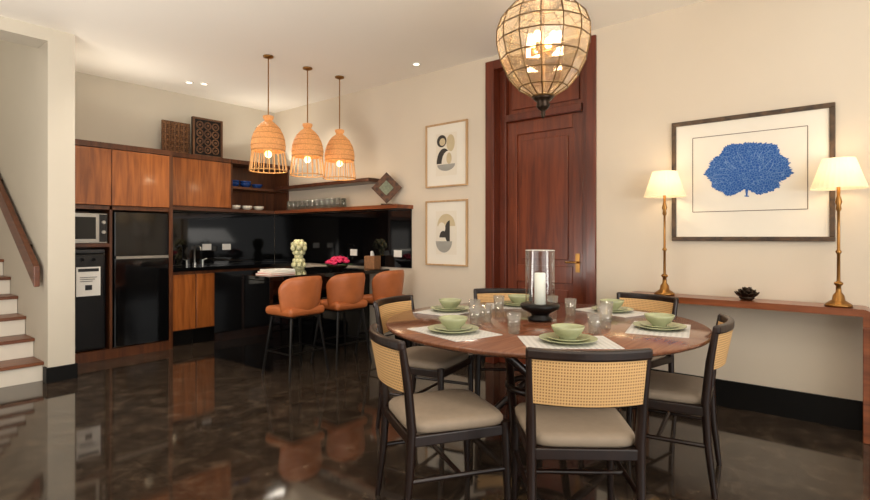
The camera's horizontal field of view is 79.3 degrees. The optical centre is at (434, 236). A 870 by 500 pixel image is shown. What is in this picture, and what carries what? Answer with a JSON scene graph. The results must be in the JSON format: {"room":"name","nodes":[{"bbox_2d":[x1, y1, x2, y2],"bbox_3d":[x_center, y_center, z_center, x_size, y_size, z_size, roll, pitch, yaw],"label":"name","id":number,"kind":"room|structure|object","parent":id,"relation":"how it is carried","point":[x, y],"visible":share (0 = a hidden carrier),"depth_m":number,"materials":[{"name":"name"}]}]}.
{"room":"dining room","nodes":[
{"label":"dining room","id":0,"kind":"room"},
{"bbox_2d":[0,28,74,367],"bbox_3d":[-4.824,-1.250,5.872,4.080,5.000,0.200,0,0,40],"label":"wall","id":1,"kind":"structure","parent":0,"point":[37,85],"depth_m":4.63,"materials":[{"name":"grey paint"}]},
{"bbox_2d":[0,179,39,286],"bbox_3d":[-4.752,-0.723,5.630,3.500,2.300,0.079,0,0,40],"label":"handrail","id":2,"kind":"object","parent":1,"relation":"attached to","point":[24,247],"visible":1,"depth_m":4.79,"materials":[{"name":"brown wood"}]},
{"bbox_2d":[43,363,77,383],"bbox_3d":[-3.456,1.185,4.741,0.570,0.130,0.230,0,0,40],"label":"baseboard","id":3,"kind":"structure","parent":1,"relation":"attached to","point":[64,372],"depth_m":4.55,"materials":[{"name":"black wood"}]},
{"bbox_2d":[75,72,274,263],"bbox_3d":[-3.283,-0.270,6.558,0.180,3.040,2.819,0,0,40],"label":"wall","id":4,"kind":"structure","parent":0,"point":[107,110],"depth_m":6.21,"materials":[{"name":"grey paint"}]},
{"bbox_2d":[173,152,230,208],"bbox_3d":[-2.996,-0.675,6.466,0.370,0.630,0.835,0,0,40],"label":"upper cabinet","id":5,"kind":"object","parent":4,"relation":"attached to","point":[199,181],"visible":0.54,"depth_m":6.38,"materials":[{"name":"brown wood"}]},
{"bbox_2d":[161,119,189,153],"bbox_3d":[-3.127,-1.193,6.351,0.055,0.400,0.330,0,0,40],"label":"carved panel","id":6,"kind":"object","parent":5,"relation":"on","point":[175,136],"visible":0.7,"depth_m":6.32,"materials":[{"name":"brown wood"}]},
{"bbox_2d":[191,116,222,157],"bbox_3d":[-2.841,-1.233,6.555,0.055,0.480,0.380,0,0,40],"label":"carved panel","id":7,"kind":"object","parent":5,"relation":"on","point":[206,134],"visible":0.99,"depth_m":6.54,"materials":[{"name":"brown wood"}]},
{"bbox_2d":[173,212,273,264],"bbox_3d":[-2.861,0.018,6.916,0.013,0.662,1.700,0,0,40],"label":"backsplash","id":8,"kind":"structure","parent":4,"relation":"attached to","point":[250,237],"depth_m":6.95,"materials":[{"name":"black glass"}]},
{"bbox_2d":[202,244,210,249],"bbox_3d":[-2.951,0.130,6.789,0.010,0.080,0.120,0,0,40],"label":"power outlet","id":9,"kind":"object","parent":8,"relation":"attached to","point":[204,246],"visible":1,"depth_m":6.78,"materials":[{"name":"white plastic"}]},
{"bbox_2d":[222,244,230,249],"bbox_3d":[-2.779,0.130,6.997,0.010,0.080,0.120,0,0,40],"label":"power outlet","id":10,"kind":"object","parent":8,"relation":"attached to","point":[224,246],"visible":1,"depth_m":6.99,"materials":[{"name":"white plastic"}]},
{"bbox_2d":[173,206,273,214],"bbox_3d":[-2.793,-0.335,6.694,0.399,0.040,1.445,0,0,40],"label":"ledge shelf","id":11,"kind":"object","parent":4,"relation":"attached to","point":[175,209],"visible":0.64,"depth_m":6.58,"materials":[{"name":"brown wood"}]},
{"bbox_2d":[230,159,289,210],"bbox_3d":[-2.449,-0.673,7.127,0.370,0.633,0.870,0,0,40],"label":"open shelf unit","id":12,"kind":"object","parent":4,"relation":"attached to","point":[266,196],"visible":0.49,"depth_m":7.32,"materials":[{"name":"brown wood"}]},
{"bbox_2d":[240,183,250,186],"bbox_3d":[-2.531,-0.681,7.013,0.150,0.060,0.150,0,0,40],"label":"bowl","id":13,"kind":"object","parent":12,"relation":"on","point":[241,184],"visible":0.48,"depth_m":6.96,"materials":[{"name":"blue ceramic"}]},
{"bbox_2d":[251,184,262,187],"bbox_3d":[-2.422,-0.681,7.144,0.150,0.060,0.150,0,0,40],"label":"bowl","id":14,"kind":"object","parent":12,"relation":"on","point":[252,185],"visible":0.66,"depth_m":7.09,"materials":[{"name":"blue ceramic"}]},
{"bbox_2d":[0,0,705,112],"bbox_3d":[-1.934,-2.820,2.054,13.600,2.060,8.700,0,0,40],"label":"ceiling","id":15,"kind":"structure","parent":0,"point":[159,44],"depth_m":4.69,"materials":[{"name":"paint"}]},
{"bbox_2d":[0,16,47,47],"bbox_3d":[-5.129,-2.715,2.523,0.280,2.070,5.350,0,0,40],"label":"ceiling beam","id":16,"kind":"structure","parent":15,"relation":"attached to","point":[11,30],"depth_m":4.40,"materials":[{"name":"grey paint"}]},
{"bbox_2d":[249,54,287,173],"bbox_3d":[-1.649,-1.218,5.192,0.366,1.141,0.366,0,0,11],"label":"pendant lamp","id":17,"kind":"object","parent":15,"relation":"hanging from","point":[267,139],"visible":1,"depth_m":5.10,"materials":[{"name":"wicker"}]},
{"bbox_2d":[290,66,324,177],"bbox_3d":[-1.349,-1.218,5.555,0.366,1.141,0.366,0,0,-22],"label":"pendant lamp","id":18,"kind":"object","parent":15,"relation":"hanging from","point":[307,145],"visible":1,"depth_m":5.46,"materials":[{"name":"orange wicker"}]},
{"bbox_2d":[323,75,355,180],"bbox_3d":[-1.066,-1.218,5.865,0.366,1.141,0.366,0,0,-22],"label":"pendant lamp","id":19,"kind":"object","parent":15,"relation":"hanging from","point":[339,150],"visible":1,"depth_m":5.77,"materials":[{"name":"orange wicker"}]},
{"bbox_2d":[412,62,420,65],"bbox_3d":[-0.192,-1.784,5.415,0.090,0.011,0.090,0,0,40],"label":"recessed light","id":20,"kind":"object","parent":15,"relation":"in","point":[413,63],"visible":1,"depth_m":5.41,"materials":[{"name":"white plastic"}]},
{"bbox_2d":[496,0,590,117],"bbox_3d":[0.648,-1.248,3.148,0.564,1.081,0.550,0,0,-25],"label":"lantern chandelier","id":21,"kind":"object","parent":15,"relation":"hanging from","point":[542,7],"visible":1,"depth_m":3.12,"materials":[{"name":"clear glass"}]},
{"bbox_2d":[531,0,555,91],"bbox_3d":[0.648,-1.178,3.148,0.164,0.660,0.164,0,0,40],"label":"candle","id":22,"kind":"object","parent":21,"relation":"on","point":[535,39],"depth_m":3.14,"materials":[{"name":"wax"}]},
{"bbox_2d":[0,340,869,499],"bbox_3d":[-1.896,1.300,2.023,13.500,0.100,8.700,0,0,40],"label":"floor","id":23,"kind":"structure","parent":0,"point":[182,422],"depth_m":3.15,"materials":[{"name":"tile"}]},
{"bbox_2d":[0,259,43,387],"bbox_3d":[-5.132,0.145,5.335,3.670,2.210,1.018,0,0,40],"label":"staircase","id":24,"kind":"structure","parent":23,"relation":"on","point":[18,366],"depth_m":4.67,"materials":[{"name":"paint"}]},
{"bbox_2d":[75,139,172,363],"bbox_3d":[-3.505,0.145,5.638,0.630,2.210,1.080,0,0,40],"label":"tall cabinet","id":25,"kind":"object","parent":23,"relation":"on","point":[109,177],"visible":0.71,"depth_m":5.45,"materials":[{"name":"brown wood"}]},
{"bbox_2d":[75,249,105,352],"bbox_3d":[-3.632,0.636,5.360,0.469,1.023,0.370,0,0,40],"label":"water dispenser","id":26,"kind":"object","parent":25,"relation":"in","point":[90,264],"visible":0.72,"depth_m":5.26,"materials":[{"name":"black plastic"}]},
{"bbox_2d":[75,213,106,242],"bbox_3d":[-3.625,-0.088,5.348,0.397,0.303,0.400,0,0,40],"label":"microwave","id":27,"kind":"object","parent":25,"relation":"in","point":[89,227],"visible":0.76,"depth_m":5.26,"materials":[{"name":"silver metal"}]},
{"bbox_2d":[112,212,168,347],"bbox_3d":[-3.332,0.444,5.781,0.595,1.408,0.540,0,0,40],"label":"refrigerator","id":28,"kind":"object","parent":25,"relation":"in","point":[140,257],"visible":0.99,"depth_m":5.58,"materials":[{"name":"black metal"}]},
{"bbox_2d":[173,271,194,346],"bbox_3d":[-3.088,0.823,6.182,0.580,0.855,0.270,0,0,40],"label":"base cabinet","id":29,"kind":"object","parent":23,"relation":"on","point":[183,282],"visible":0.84,"depth_m":6.01,"materials":[{"name":"brown wood"}]},
{"bbox_2d":[192,269,232,342],"bbox_3d":[-2.851,0.823,6.469,0.580,0.855,0.465,0,0,40],"label":"base cabinet","id":30,"kind":"object","parent":23,"relation":"on","point":[203,331],"visible":0.44,"depth_m":6.20,"materials":[{"name":"brown wood"}]},
{"bbox_2d":[233,267,265,270],"bbox_3d":[-2.551,0.823,6.831,0.580,0.855,0.465,0,0,40],"label":"base cabinet","id":31,"kind":"object","parent":23,"relation":"on","point":[244,269],"visible":0.02,"depth_m":6.63,"materials":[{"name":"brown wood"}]},
{"bbox_2d":[173,261,291,271],"bbox_3d":[-2.622,0.371,6.718,0.604,0.042,1.700,0,0,40],"label":"countertop","id":32,"kind":"structure","parent":31,"relation":"on","point":[176,268],"depth_m":6.47,"materials":[{"name":"black stone"}]},
{"bbox_2d":[183,245,206,265],"bbox_3d":[-2.971,0.224,6.510,0.224,0.250,0.224,0,0,-5],"label":"faucet","id":33,"kind":"object","parent":32,"relation":"on","point":[199,246],"visible":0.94,"depth_m":6.50,"materials":[{"name":"silver metal"}]},
{"bbox_2d":[266,266,292,268],"bbox_3d":[-2.248,0.823,7.197,0.580,0.855,0.475,0,0,40],"label":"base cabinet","id":34,"kind":"object","parent":23,"relation":"on","point":[283,266],"visible":0.02,"depth_m":6.99,"materials":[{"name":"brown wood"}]},
{"bbox_2d":[261,276,328,381],"bbox_3d":[-1.276,0.801,4.819,0.430,0.902,0.478,0,0,38],"label":"bar stool","id":35,"kind":"object","parent":23,"relation":"on","point":[299,297],"visible":1,"depth_m":4.67,"materials":[{"name":"orange leather"}]},
{"bbox_2d":[214,266,389,371],"bbox_3d":[-1.421,0.810,5.796,1.020,0.880,1.580,0,0,40],"label":"kitchen island","id":36,"kind":"object","parent":23,"relation":"on","point":[241,298],"visible":0.78,"depth_m":5.33,"materials":[{"name":"black stone"}]},
{"bbox_2d":[214,266,389,280],"bbox_3d":[-1.421,0.390,5.796,1.020,0.040,1.580,0,0,40],"label":"island countertop","id":37,"kind":"structure","parent":36,"relation":"on","point":[323,271],"depth_m":5.47,"materials":[{"name":"black stone"}]},
{"bbox_2d":[256,272,294,275],"bbox_3d":[-1.567,0.360,5.165,0.224,0.016,0.302,0,0,34],"label":"magazine","id":38,"kind":"object","parent":37,"relation":"on","point":[294,272],"visible":0.69,"depth_m":5.06,"materials":[{"name":"paper"}]},
{"bbox_2d":[258,271,294,273],"bbox_3d":[-1.561,0.343,5.173,0.224,0.016,0.282,0,0,41],"label":"magazine","id":39,"kind":"object","parent":38,"relation":"on","point":[265,272],"visible":0.79,"depth_m":5.09,"materials":[{"name":"paper"}]},
{"bbox_2d":[260,268,294,271],"bbox_3d":[-1.554,0.325,5.181,0.262,0.016,0.224,0,0,-42],"label":"magazine","id":40,"kind":"object","parent":39,"relation":"on","point":[275,269],"visible":1,"depth_m":5.12,"materials":[{"name":"paper"}]},
{"bbox_2d":[291,239,306,268],"bbox_3d":[-1.587,0.198,6.114,0.186,0.342,0.203,0,0,-15],"label":"ceramic figurine","id":41,"kind":"object","parent":37,"relation":"on","point":[298,247],"visible":1,"depth_m":6.06,"materials":[{"name":"ceramic"}]},
{"bbox_2d":[322,256,351,270],"bbox_3d":[-1.083,0.287,5.828,0.328,0.164,0.321,0,0,40],"label":"flower bowl","id":42,"kind":"object","parent":37,"relation":"on","point":[333,261],"visible":1,"depth_m":5.76,"materials":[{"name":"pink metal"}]},
{"bbox_2d":[364,251,380,268],"bbox_3d":[-0.726,0.264,6.104,0.140,0.210,0.140,0,0,28],"label":"tissue box","id":43,"kind":"object","parent":37,"relation":"on","point":[370,262],"visible":1,"depth_m":6.05,"materials":[{"name":"brown wood"}]},
{"bbox_2d":[310,273,371,369],"bbox_3d":[-0.932,0.801,5.235,0.430,0.902,0.478,0,0,41],"label":"bar stool","id":44,"kind":"object","parent":23,"relation":"on","point":[345,292],"visible":0.97,"depth_m":5.07,"materials":[{"name":"orange leather"}]},
{"bbox_2d":[355,270,409,353],"bbox_3d":[-0.562,0.801,5.683,0.430,0.902,0.478,0,0,38],"label":"bar stool","id":45,"kind":"object","parent":23,"relation":"on","point":[385,284],"visible":0.7,"depth_m":5.50,"materials":[{"name":"orange leather"}]},
{"bbox_2d":[373,295,473,428],"bbox_3d":[-0.091,0.836,3.523,0.571,0.832,0.480,0,0,28],"label":"dining chair","id":46,"kind":"object","parent":23,"relation":"on","point":[426,361],"visible":0.63,"depth_m":3.45,"materials":[{"name":"brown wood"}]},
{"bbox_2d":[369,323,510,499],"bbox_3d":[-0.010,0.836,2.418,0.571,0.832,0.480,0,0,-20],"label":"dining chair","id":47,"kind":"object","parent":23,"relation":"on","point":[450,415],"visible":1,"depth_m":2.27,"materials":[{"name":"beige fabric"}]},
{"bbox_2d":[473,288,531,395],"bbox_3d":[0.543,0.836,4.045,0.480,0.832,0.571,0,0,2],"label":"dining chair","id":48,"kind":"object","parent":23,"relation":"on","point":[483,294],"visible":0.36,"depth_m":4.27,"materials":[{"name":"beige wicker"}]},
{"bbox_2d":[386,302,711,476],"bbox_3d":[0.630,0.883,3.148,1.840,0.766,1.840,0,0,40],"label":"dining table","id":49,"kind":"object","parent":23,"relation":"on","point":[510,347],"visible":0.46,"depth_m":2.87,"materials":[{"name":"brown wood"}]},
{"bbox_2d":[413,307,484,315],"bbox_3d":[0.103,0.498,3.545,0.300,0.003,0.430,0,0,37],"label":"placemat","id":50,"kind":"object","parent":49,"relation":"on","point":[429,311],"visible":0.43,"depth_m":3.45,"materials":[{"name":"white fabric"}]},
{"bbox_2d":[430,305,468,311],"bbox_3d":[0.103,0.486,3.545,0.272,0.021,0.272,0,0,40],"label":"dinner plate","id":51,"kind":"object","parent":50,"relation":"on","point":[431,307],"visible":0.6,"depth_m":3.48,"materials":[{"name":"green ceramic"}]},
{"bbox_2d":[435,305,464,309],"bbox_3d":[0.103,0.479,3.545,0.202,0.017,0.202,0,0,40],"label":"plate","id":52,"kind":"object","parent":51,"relation":"on","point":[458,307],"visible":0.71,"depth_m":3.54,"materials":[{"name":"green ceramic"}]},
{"bbox_2d":[439,298,461,308],"bbox_3d":[0.103,0.451,3.545,0.156,0.060,0.156,0,0,40],"label":"soup bowl","id":53,"kind":"object","parent":52,"relation":"on","point":[447,303],"visible":0.97,"depth_m":3.50,"materials":[{"name":"green ceramic"}]},
{"bbox_2d":[408,326,501,341],"bbox_3d":[0.096,0.498,2.760,0.300,0.003,0.430,0,0,-36],"label":"placemat","id":54,"kind":"object","parent":49,"relation":"on","point":[477,334],"visible":0.57,"depth_m":2.67,"materials":[{"name":"white fabric"}]},
{"bbox_2d":[427,324,478,333],"bbox_3d":[0.096,0.486,2.760,0.272,0.021,0.272,0,0,40],"label":"dinner plate","id":55,"kind":"object","parent":54,"relation":"on","point":[431,327],"visible":0.56,"depth_m":2.72,"materials":[{"name":"green ceramic"}]},
{"bbox_2d":[434,324,471,331],"bbox_3d":[0.096,0.479,2.760,0.202,0.017,0.202,0,0,40],"label":"plate","id":56,"kind":"object","parent":55,"relation":"on","point":[439,326],"visible":0.7,"depth_m":2.76,"materials":[{"name":"green ceramic"}]},
{"bbox_2d":[439,315,467,329],"bbox_3d":[0.096,0.451,2.760,0.156,0.060,0.156,0,0,40],"label":"soup bowl","id":57,"kind":"object","parent":56,"relation":"on","point":[451,322],"visible":1,"depth_m":2.72,"materials":[{"name":"green ceramic"}]},
{"bbox_2d":[469,300,480,316],"bbox_3d":[0.250,0.447,3.308,0.076,0.105,0.076,0,0,40],"label":"tumbler","id":58,"kind":"object","parent":49,"relation":"on","point":[469,300],"visible":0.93,"depth_m":3.30,"materials":[{"name":"clear glass"}]},
{"bbox_2d":[469,305,481,324],"bbox_3d":[0.230,0.447,2.988,0.076,0.105,0.076,0,0,40],"label":"tumbler","id":59,"kind":"object","parent":49,"relation":"on","point":[473,305],"visible":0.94,"depth_m":2.98,"materials":[{"name":"clear glass"}]},
{"bbox_2d":[480,303,491,320],"bbox_3d":[0.300,0.447,3.088,0.076,0.105,0.076,0,0,40],"label":"tumbler","id":60,"kind":"object","parent":49,"relation":"on","point":[481,303],"visible":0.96,"depth_m":3.08,"materials":[{"name":"clear glass"}]},
{"bbox_2d":[493,295,504,311],"bbox_3d":[0.430,0.447,3.528,0.076,0.105,0.076,0,0,40],"label":"tumbler","id":61,"kind":"object","parent":49,"relation":"on","point":[493,295],"visible":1,"depth_m":3.52,"materials":[{"name":"clear glass"}]},
{"bbox_2d":[486,303,521,308],"bbox_3d":[0.607,0.498,3.807,0.430,0.003,0.300,0,0,-2],"label":"placemat","id":62,"kind":"object","parent":49,"relation":"on","point":[497,305],"visible":0.36,"depth_m":3.75,"materials":[{"name":"white fabric"}]},
{"bbox_2d":[500,300,520,306],"bbox_3d":[0.607,0.486,3.807,0.272,0.021,0.272,0,0,40],"label":"dinner plate","id":63,"kind":"object","parent":62,"relation":"on","point":[501,302],"visible":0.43,"depth_m":3.73,"materials":[{"name":"green ceramic"}]},
{"bbox_2d":[505,300,529,304],"bbox_3d":[0.607,0.479,3.807,0.202,0.017,0.202,0,0,40],"label":"plate","id":64,"kind":"object","parent":63,"relation":"on","point":[509,301],"visible":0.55,"depth_m":3.80,"materials":[{"name":"green ceramic"}]},
{"bbox_2d":[508,294,529,303],"bbox_3d":[0.607,0.451,3.807,0.156,0.060,0.156,0,0,40],"label":"soup bowl","id":65,"kind":"object","parent":64,"relation":"on","point":[515,298],"visible":0.92,"depth_m":3.76,"materials":[{"name":"green ceramic"}]},
{"bbox_2d":[507,313,520,333],"bbox_3d":[0.410,0.447,2.728,0.076,0.105,0.076,0,0,40],"label":"tumbler","id":66,"kind":"object","parent":49,"relation":"on","point":[507,313],"visible":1,"depth_m":2.72,"materials":[{"name":"clear glass"}]},
{"bbox_2d":[520,250,559,321],"bbox_3d":[0.630,0.289,3.148,0.236,0.422,0.236,0,0,40],"label":"hurricane candle holder","id":67,"kind":"object","parent":49,"relation":"on","point":[539,309],"visible":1,"depth_m":3.12,"materials":[{"name":"clear glass"}]},
{"bbox_2d":[534,272,545,304],"bbox_3d":[0.630,0.308,3.148,0.066,0.187,0.066,0,0,40],"label":"candle","id":68,"kind":"object","parent":67,"relation":"on","point":[539,278],"depth_m":3.12,"materials":[{"name":"wax"}]},
{"bbox_2d":[518,336,624,348],"bbox_3d":[0.630,0.498,2.488,0.430,0.003,0.300,0,0,0],"label":"placemat","id":69,"kind":"object","parent":49,"relation":"on","point":[602,342],"visible":0.64,"depth_m":2.42,"materials":[{"name":"white fabric"}]},
{"bbox_2d":[539,332,597,344],"bbox_3d":[0.630,0.486,2.488,0.272,0.021,0.272,0,0,40],"label":"dinner plate","id":70,"kind":"object","parent":69,"relation":"on","point":[541,336],"visible":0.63,"depth_m":2.45,"materials":[{"name":"green ceramic"}]},
{"bbox_2d":[546,333,589,341],"bbox_3d":[0.630,0.479,2.488,0.202,0.017,0.202,0,0,40],"label":"plate","id":71,"kind":"object","parent":70,"relation":"on","point":[582,337],"visible":0.66,"depth_m":2.48,"materials":[{"name":"green ceramic"}]},
{"bbox_2d":[551,323,584,339],"bbox_3d":[0.630,0.451,2.488,0.156,0.060,0.156,0,0,40],"label":"soup bowl","id":72,"kind":"object","parent":71,"relation":"on","point":[565,331],"visible":1,"depth_m":2.45,"materials":[{"name":"green ceramic"}]},
{"bbox_2d":[587,312,601,333],"bbox_3d":[0.829,0.447,2.728,0.076,0.105,0.076,0,0,40],"label":"tumbler","id":73,"kind":"object","parent":49,"relation":"on","point":[587,312],"visible":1,"depth_m":2.72,"materials":[{"name":"clear glass"}]},
{"bbox_2d":[597,303,609,321],"bbox_3d":[0.989,0.447,3.088,0.076,0.105,0.076,0,0,40],"label":"tumbler","id":74,"kind":"object","parent":49,"relation":"on","point":[597,303],"visible":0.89,"depth_m":3.09,"materials":[{"name":"clear glass"}]},
{"bbox_2d":[598,308,611,328],"bbox_3d":[0.929,0.447,2.868,0.076,0.105,0.076,0,0,40],"label":"tumbler","id":75,"kind":"object","parent":49,"relation":"on","point":[599,308],"visible":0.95,"depth_m":2.87,"materials":[{"name":"clear glass"}]},
{"bbox_2d":[600,301,612,318],"bbox_3d":[1.049,0.447,3.208,0.076,0.105,0.076,0,0,40],"label":"tumbler","id":76,"kind":"object","parent":49,"relation":"on","point":[600,301],"visible":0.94,"depth_m":3.21,"materials":[{"name":"clear glass"}]},
{"bbox_2d":[572,307,646,317],"bbox_3d":[1.183,0.498,3.507,0.300,0.003,0.430,0,0,-33],"label":"placemat","id":77,"kind":"object","parent":49,"relation":"on","point":[632,313],"visible":0.5,"depth_m":3.41,"materials":[{"name":"white fabric"}]},
{"bbox_2d":[591,306,633,312],"bbox_3d":[1.183,0.486,3.507,0.272,0.021,0.272,0,0,40],"label":"dinner plate","id":78,"kind":"object","parent":77,"relation":"on","point":[592,307],"visible":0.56,"depth_m":3.45,"materials":[{"name":"green ceramic"}]},
{"bbox_2d":[598,306,627,310],"bbox_3d":[1.183,0.479,3.507,0.202,0.017,0.202,0,0,40],"label":"plate","id":79,"kind":"object","parent":78,"relation":"on","point":[621,308],"visible":0.46,"depth_m":3.48,"materials":[{"name":"green ceramic"}]},
{"bbox_2d":[600,299,623,308],"bbox_3d":[1.183,0.451,3.507,0.156,0.060,0.156,0,0,40],"label":"soup bowl","id":80,"kind":"object","parent":79,"relation":"on","point":[617,303],"visible":0.79,"depth_m":3.46,"materials":[{"name":"green ceramic"}]},
{"bbox_2d":[625,321,690,337],"bbox_3d":[1.217,0.498,2.849,0.300,0.003,0.430,0,0,27],"label":"placemat","id":81,"kind":"object","parent":49,"relation":"on","point":[681,333],"visible":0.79,"depth_m":2.73,"materials":[{"name":"white fabric"}]},
{"bbox_2d":[633,321,686,330],"bbox_3d":[1.217,0.486,2.849,0.272,0.021,0.272,0,0,40],"label":"dinner plate","id":82,"kind":"object","parent":81,"relation":"on","point":[682,326],"visible":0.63,"depth_m":2.80,"materials":[{"name":"green ceramic"}]},
{"bbox_2d":[639,321,679,328],"bbox_3d":[1.217,0.479,2.849,0.202,0.017,0.202,0,0,40],"label":"plate","id":83,"kind":"object","parent":82,"relation":"on","point":[646,323],"visible":0.66,"depth_m":2.83,"materials":[{"name":"green ceramic"}]},
{"bbox_2d":[644,313,674,326],"bbox_3d":[1.217,0.451,2.849,0.156,0.060,0.156,0,0,40],"label":"soup bowl","id":84,"kind":"object","parent":83,"relation":"on","point":[656,319],"visible":0.98,"depth_m":2.81,"materials":[{"name":"green ceramic"}]},
{"bbox_2d":[511,347,652,499],"bbox_3d":[0.592,0.836,2.211,0.480,0.832,0.571,0,0,2],"label":"dining chair","id":85,"kind":"object","parent":23,"relation":"on","point":[573,397],"visible":1,"depth_m":2.02,"materials":[{"name":"beige wicker"}]},
{"bbox_2d":[616,292,678,418],"bbox_3d":[1.369,0.836,3.693,0.571,0.832,0.480,0,0,-38],"label":"dining chair","id":86,"kind":"object","parent":23,"relation":"on","point":[649,302],"visible":0.31,"depth_m":3.78,"materials":[{"name":"beige wicker"}]},
{"bbox_2d":[616,313,734,498],"bbox_3d":[1.271,0.836,2.802,0.571,0.832,0.480,0,0,31],"label":"dining chair","id":87,"kind":"object","parent":23,"relation":"on","point":[669,392],"visible":0.79,"depth_m":2.60,"materials":[{"name":"brown wood"}]},
{"bbox_2d":[629,291,869,444],"bbox_3d":[2.134,0.845,3.717,1.490,0.810,0.248,0,0,40],"label":"console table","id":88,"kind":"object","parent":23,"relation":"on","point":[764,304],"visible":0.42,"depth_m":3.35,"materials":[{"name":"brown wood"}]},
{"bbox_2d":[644,170,685,295],"bbox_3d":[1.746,-0.029,3.993,0.299,0.935,0.298,0,0,40],"label":"table lamp","id":89,"kind":"object","parent":88,"relation":"on","point":[664,184],"visible":1,"depth_m":3.93,"materials":[{"name":"gold metal"}]},
{"bbox_2d":[734,287,759,299],"bbox_3d":[2.181,0.394,3.672,0.150,0.089,0.157,0,0,40],"label":"ornament","id":90,"kind":"object","parent":88,"relation":"on","point":[745,293],"visible":1,"depth_m":3.64,"materials":[{"name":"brown metal"}]},
{"bbox_2d":[810,157,868,307],"bbox_3d":[2.555,-0.029,3.324,0.299,0.935,0.298,0,0,40],"label":"table lamp","id":91,"kind":"object","parent":88,"relation":"on","point":[835,173],"visible":1,"depth_m":3.27,"materials":[{"name":"gold metal"}]},
{"bbox_2d":[275,0,869,400],"bbox_3d":[1.802,-0.270,4.375,10.800,3.040,0.300,0,0,40],"label":"wall","id":92,"kind":"structure","parent":0,"point":[706,59],"depth_m":4.04,"materials":[{"name":"paint"}]},
{"bbox_2d":[275,177,378,191],"bbox_3d":[-1.394,-0.657,6.669,1.850,0.045,0.239,0,0,40],"label":"floating shelf","id":93,"kind":"object","parent":92,"relation":"attached to","point":[360,181],"visible":0.8,"depth_m":6.52,"materials":[{"name":"brown wood"}]},
{"bbox_2d":[260,204,412,214],"bbox_3d":[-1.363,-0.335,6.627,2.689,0.040,0.264,0,0,40],"label":"ledge shelf","id":94,"kind":"object","parent":92,"relation":"attached to","point":[391,206],"visible":0.86,"depth_m":6.24,"materials":[{"name":"brown wood"}]},
{"bbox_2d":[372,172,401,204],"bbox_3d":[-0.549,-0.545,5.957,0.354,0.377,0.060,0,0,10],"label":"diamond ornament","id":95,"kind":"object","parent":94,"relation":"on","point":[386,187],"visible":0.86,"depth_m":5.94,"materials":[{"name":"brown wood"}]},
{"bbox_2d":[275,209,411,267],"bbox_3d":[-1.284,0.018,6.724,2.650,0.662,0.013,0,0,40],"label":"backsplash","id":96,"kind":"structure","parent":92,"relation":"attached to","point":[326,236],"depth_m":6.53,"materials":[{"name":"black glass"}]},
{"bbox_2d":[350,249,356,255],"bbox_3d":[-1.003,0.190,6.475,0.120,0.080,0.010,0,0,40],"label":"power outlet","id":97,"kind":"object","parent":96,"relation":"attached to","point":[353,252],"visible":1,"depth_m":6.47,"materials":[{"name":"white plastic"}]},
{"bbox_2d":[394,250,401,256],"bbox_3d":[-0.425,0.190,5.997,0.120,0.080,0.010,0,0,40],"label":"power outlet","id":98,"kind":"object","parent":96,"relation":"attached to","point":[397,253],"visible":1,"depth_m":5.99,"materials":[{"name":"white plastic"}]},
{"bbox_2d":[425,199,467,266],"bbox_3d":[0.118,-0.043,5.555,0.560,0.695,0.028,0,0,40],"label":"framed picture","id":99,"kind":"object","parent":92,"relation":"attached to","point":[446,221],"visible":1,"depth_m":5.55,"materials":[{"name":"beige paper"}]},
{"bbox_2d":[436,211,456,254],"bbox_3d":[0.118,-0.045,5.554,0.280,0.460,0.004,0,0,40],"label":"print","id":100,"kind":"object","parent":99,"relation":"attached to","point":[446,221],"depth_m":5.55,"materials":[{"name":"grey paper"}]},
{"bbox_2d":[425,119,467,187],"bbox_3d":[0.118,-0.870,5.555,0.560,0.680,0.028,0,0,40],"label":"framed picture","id":101,"kind":"object","parent":92,"relation":"attached to","point":[446,144],"visible":1,"depth_m":5.55,"materials":[{"name":"beige paper"}]},
{"bbox_2d":[436,131,456,176],"bbox_3d":[0.118,-0.875,5.554,0.280,0.450,0.004,0,0,40],"label":"print","id":102,"kind":"object","parent":101,"relation":"attached to","point":[446,141],"depth_m":5.55,"materials":[{"name":"grey"}]},
{"bbox_2d":[485,35,596,363],"bbox_3d":[1.009,-0.245,4.954,1.140,2.990,0.220,0,0,40],"label":"trim","id":103,"kind":"structure","parent":92,"relation":"attached to","point":[497,117],"depth_m":5.17,"materials":[{"name":"brown wood"}]},
{"bbox_2d":[508,111,582,364],"bbox_3d":[1.026,0.055,4.963,0.795,2.370,0.104,0,0,40],"label":"door","id":104,"kind":"structure","parent":92,"relation":"in","point":[545,155],"depth_m":4.94,"materials":[{"name":"brown wood"}]},
{"bbox_2d":[509,54,582,114],"bbox_3d":[1.044,-1.425,4.983,0.795,0.450,0.050,0,0,40],"label":"transom panel","id":105,"kind":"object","parent":92,"relation":"attached to","point":[519,102],"depth_m":4.93,"materials":[{"name":"brown wood"}]},
{"bbox_2d":[395,335,862,431],"bbox_3d":[2.702,1.155,3.423,8.200,0.190,0.020,0,0,40],"label":"baseboard","id":106,"kind":"structure","parent":92,"relation":"attached to","point":[810,407],"depth_m":3.62,"materials":[{"name":"black wood"}]},
{"bbox_2d":[672,102,835,241],"bbox_3d":[2.251,-0.430,3.790,1.020,0.920,0.028,0,0,40],"label":"framed picture","id":107,"kind":"object","parent":92,"relation":"attached to","point":[748,176],"visible":0.96,"depth_m":3.75,"materials":[{"name":"white paper"}]},
{"bbox_2d":[703,142,793,196],"bbox_3d":[2.249,-0.488,3.790,0.572,0.398,0.001,0,0,40],"label":"print","id":108,"kind":"object","parent":107,"relation":"attached to","point":[730,169],"depth_m":3.78,"materials":[{"name":"blue paper"}]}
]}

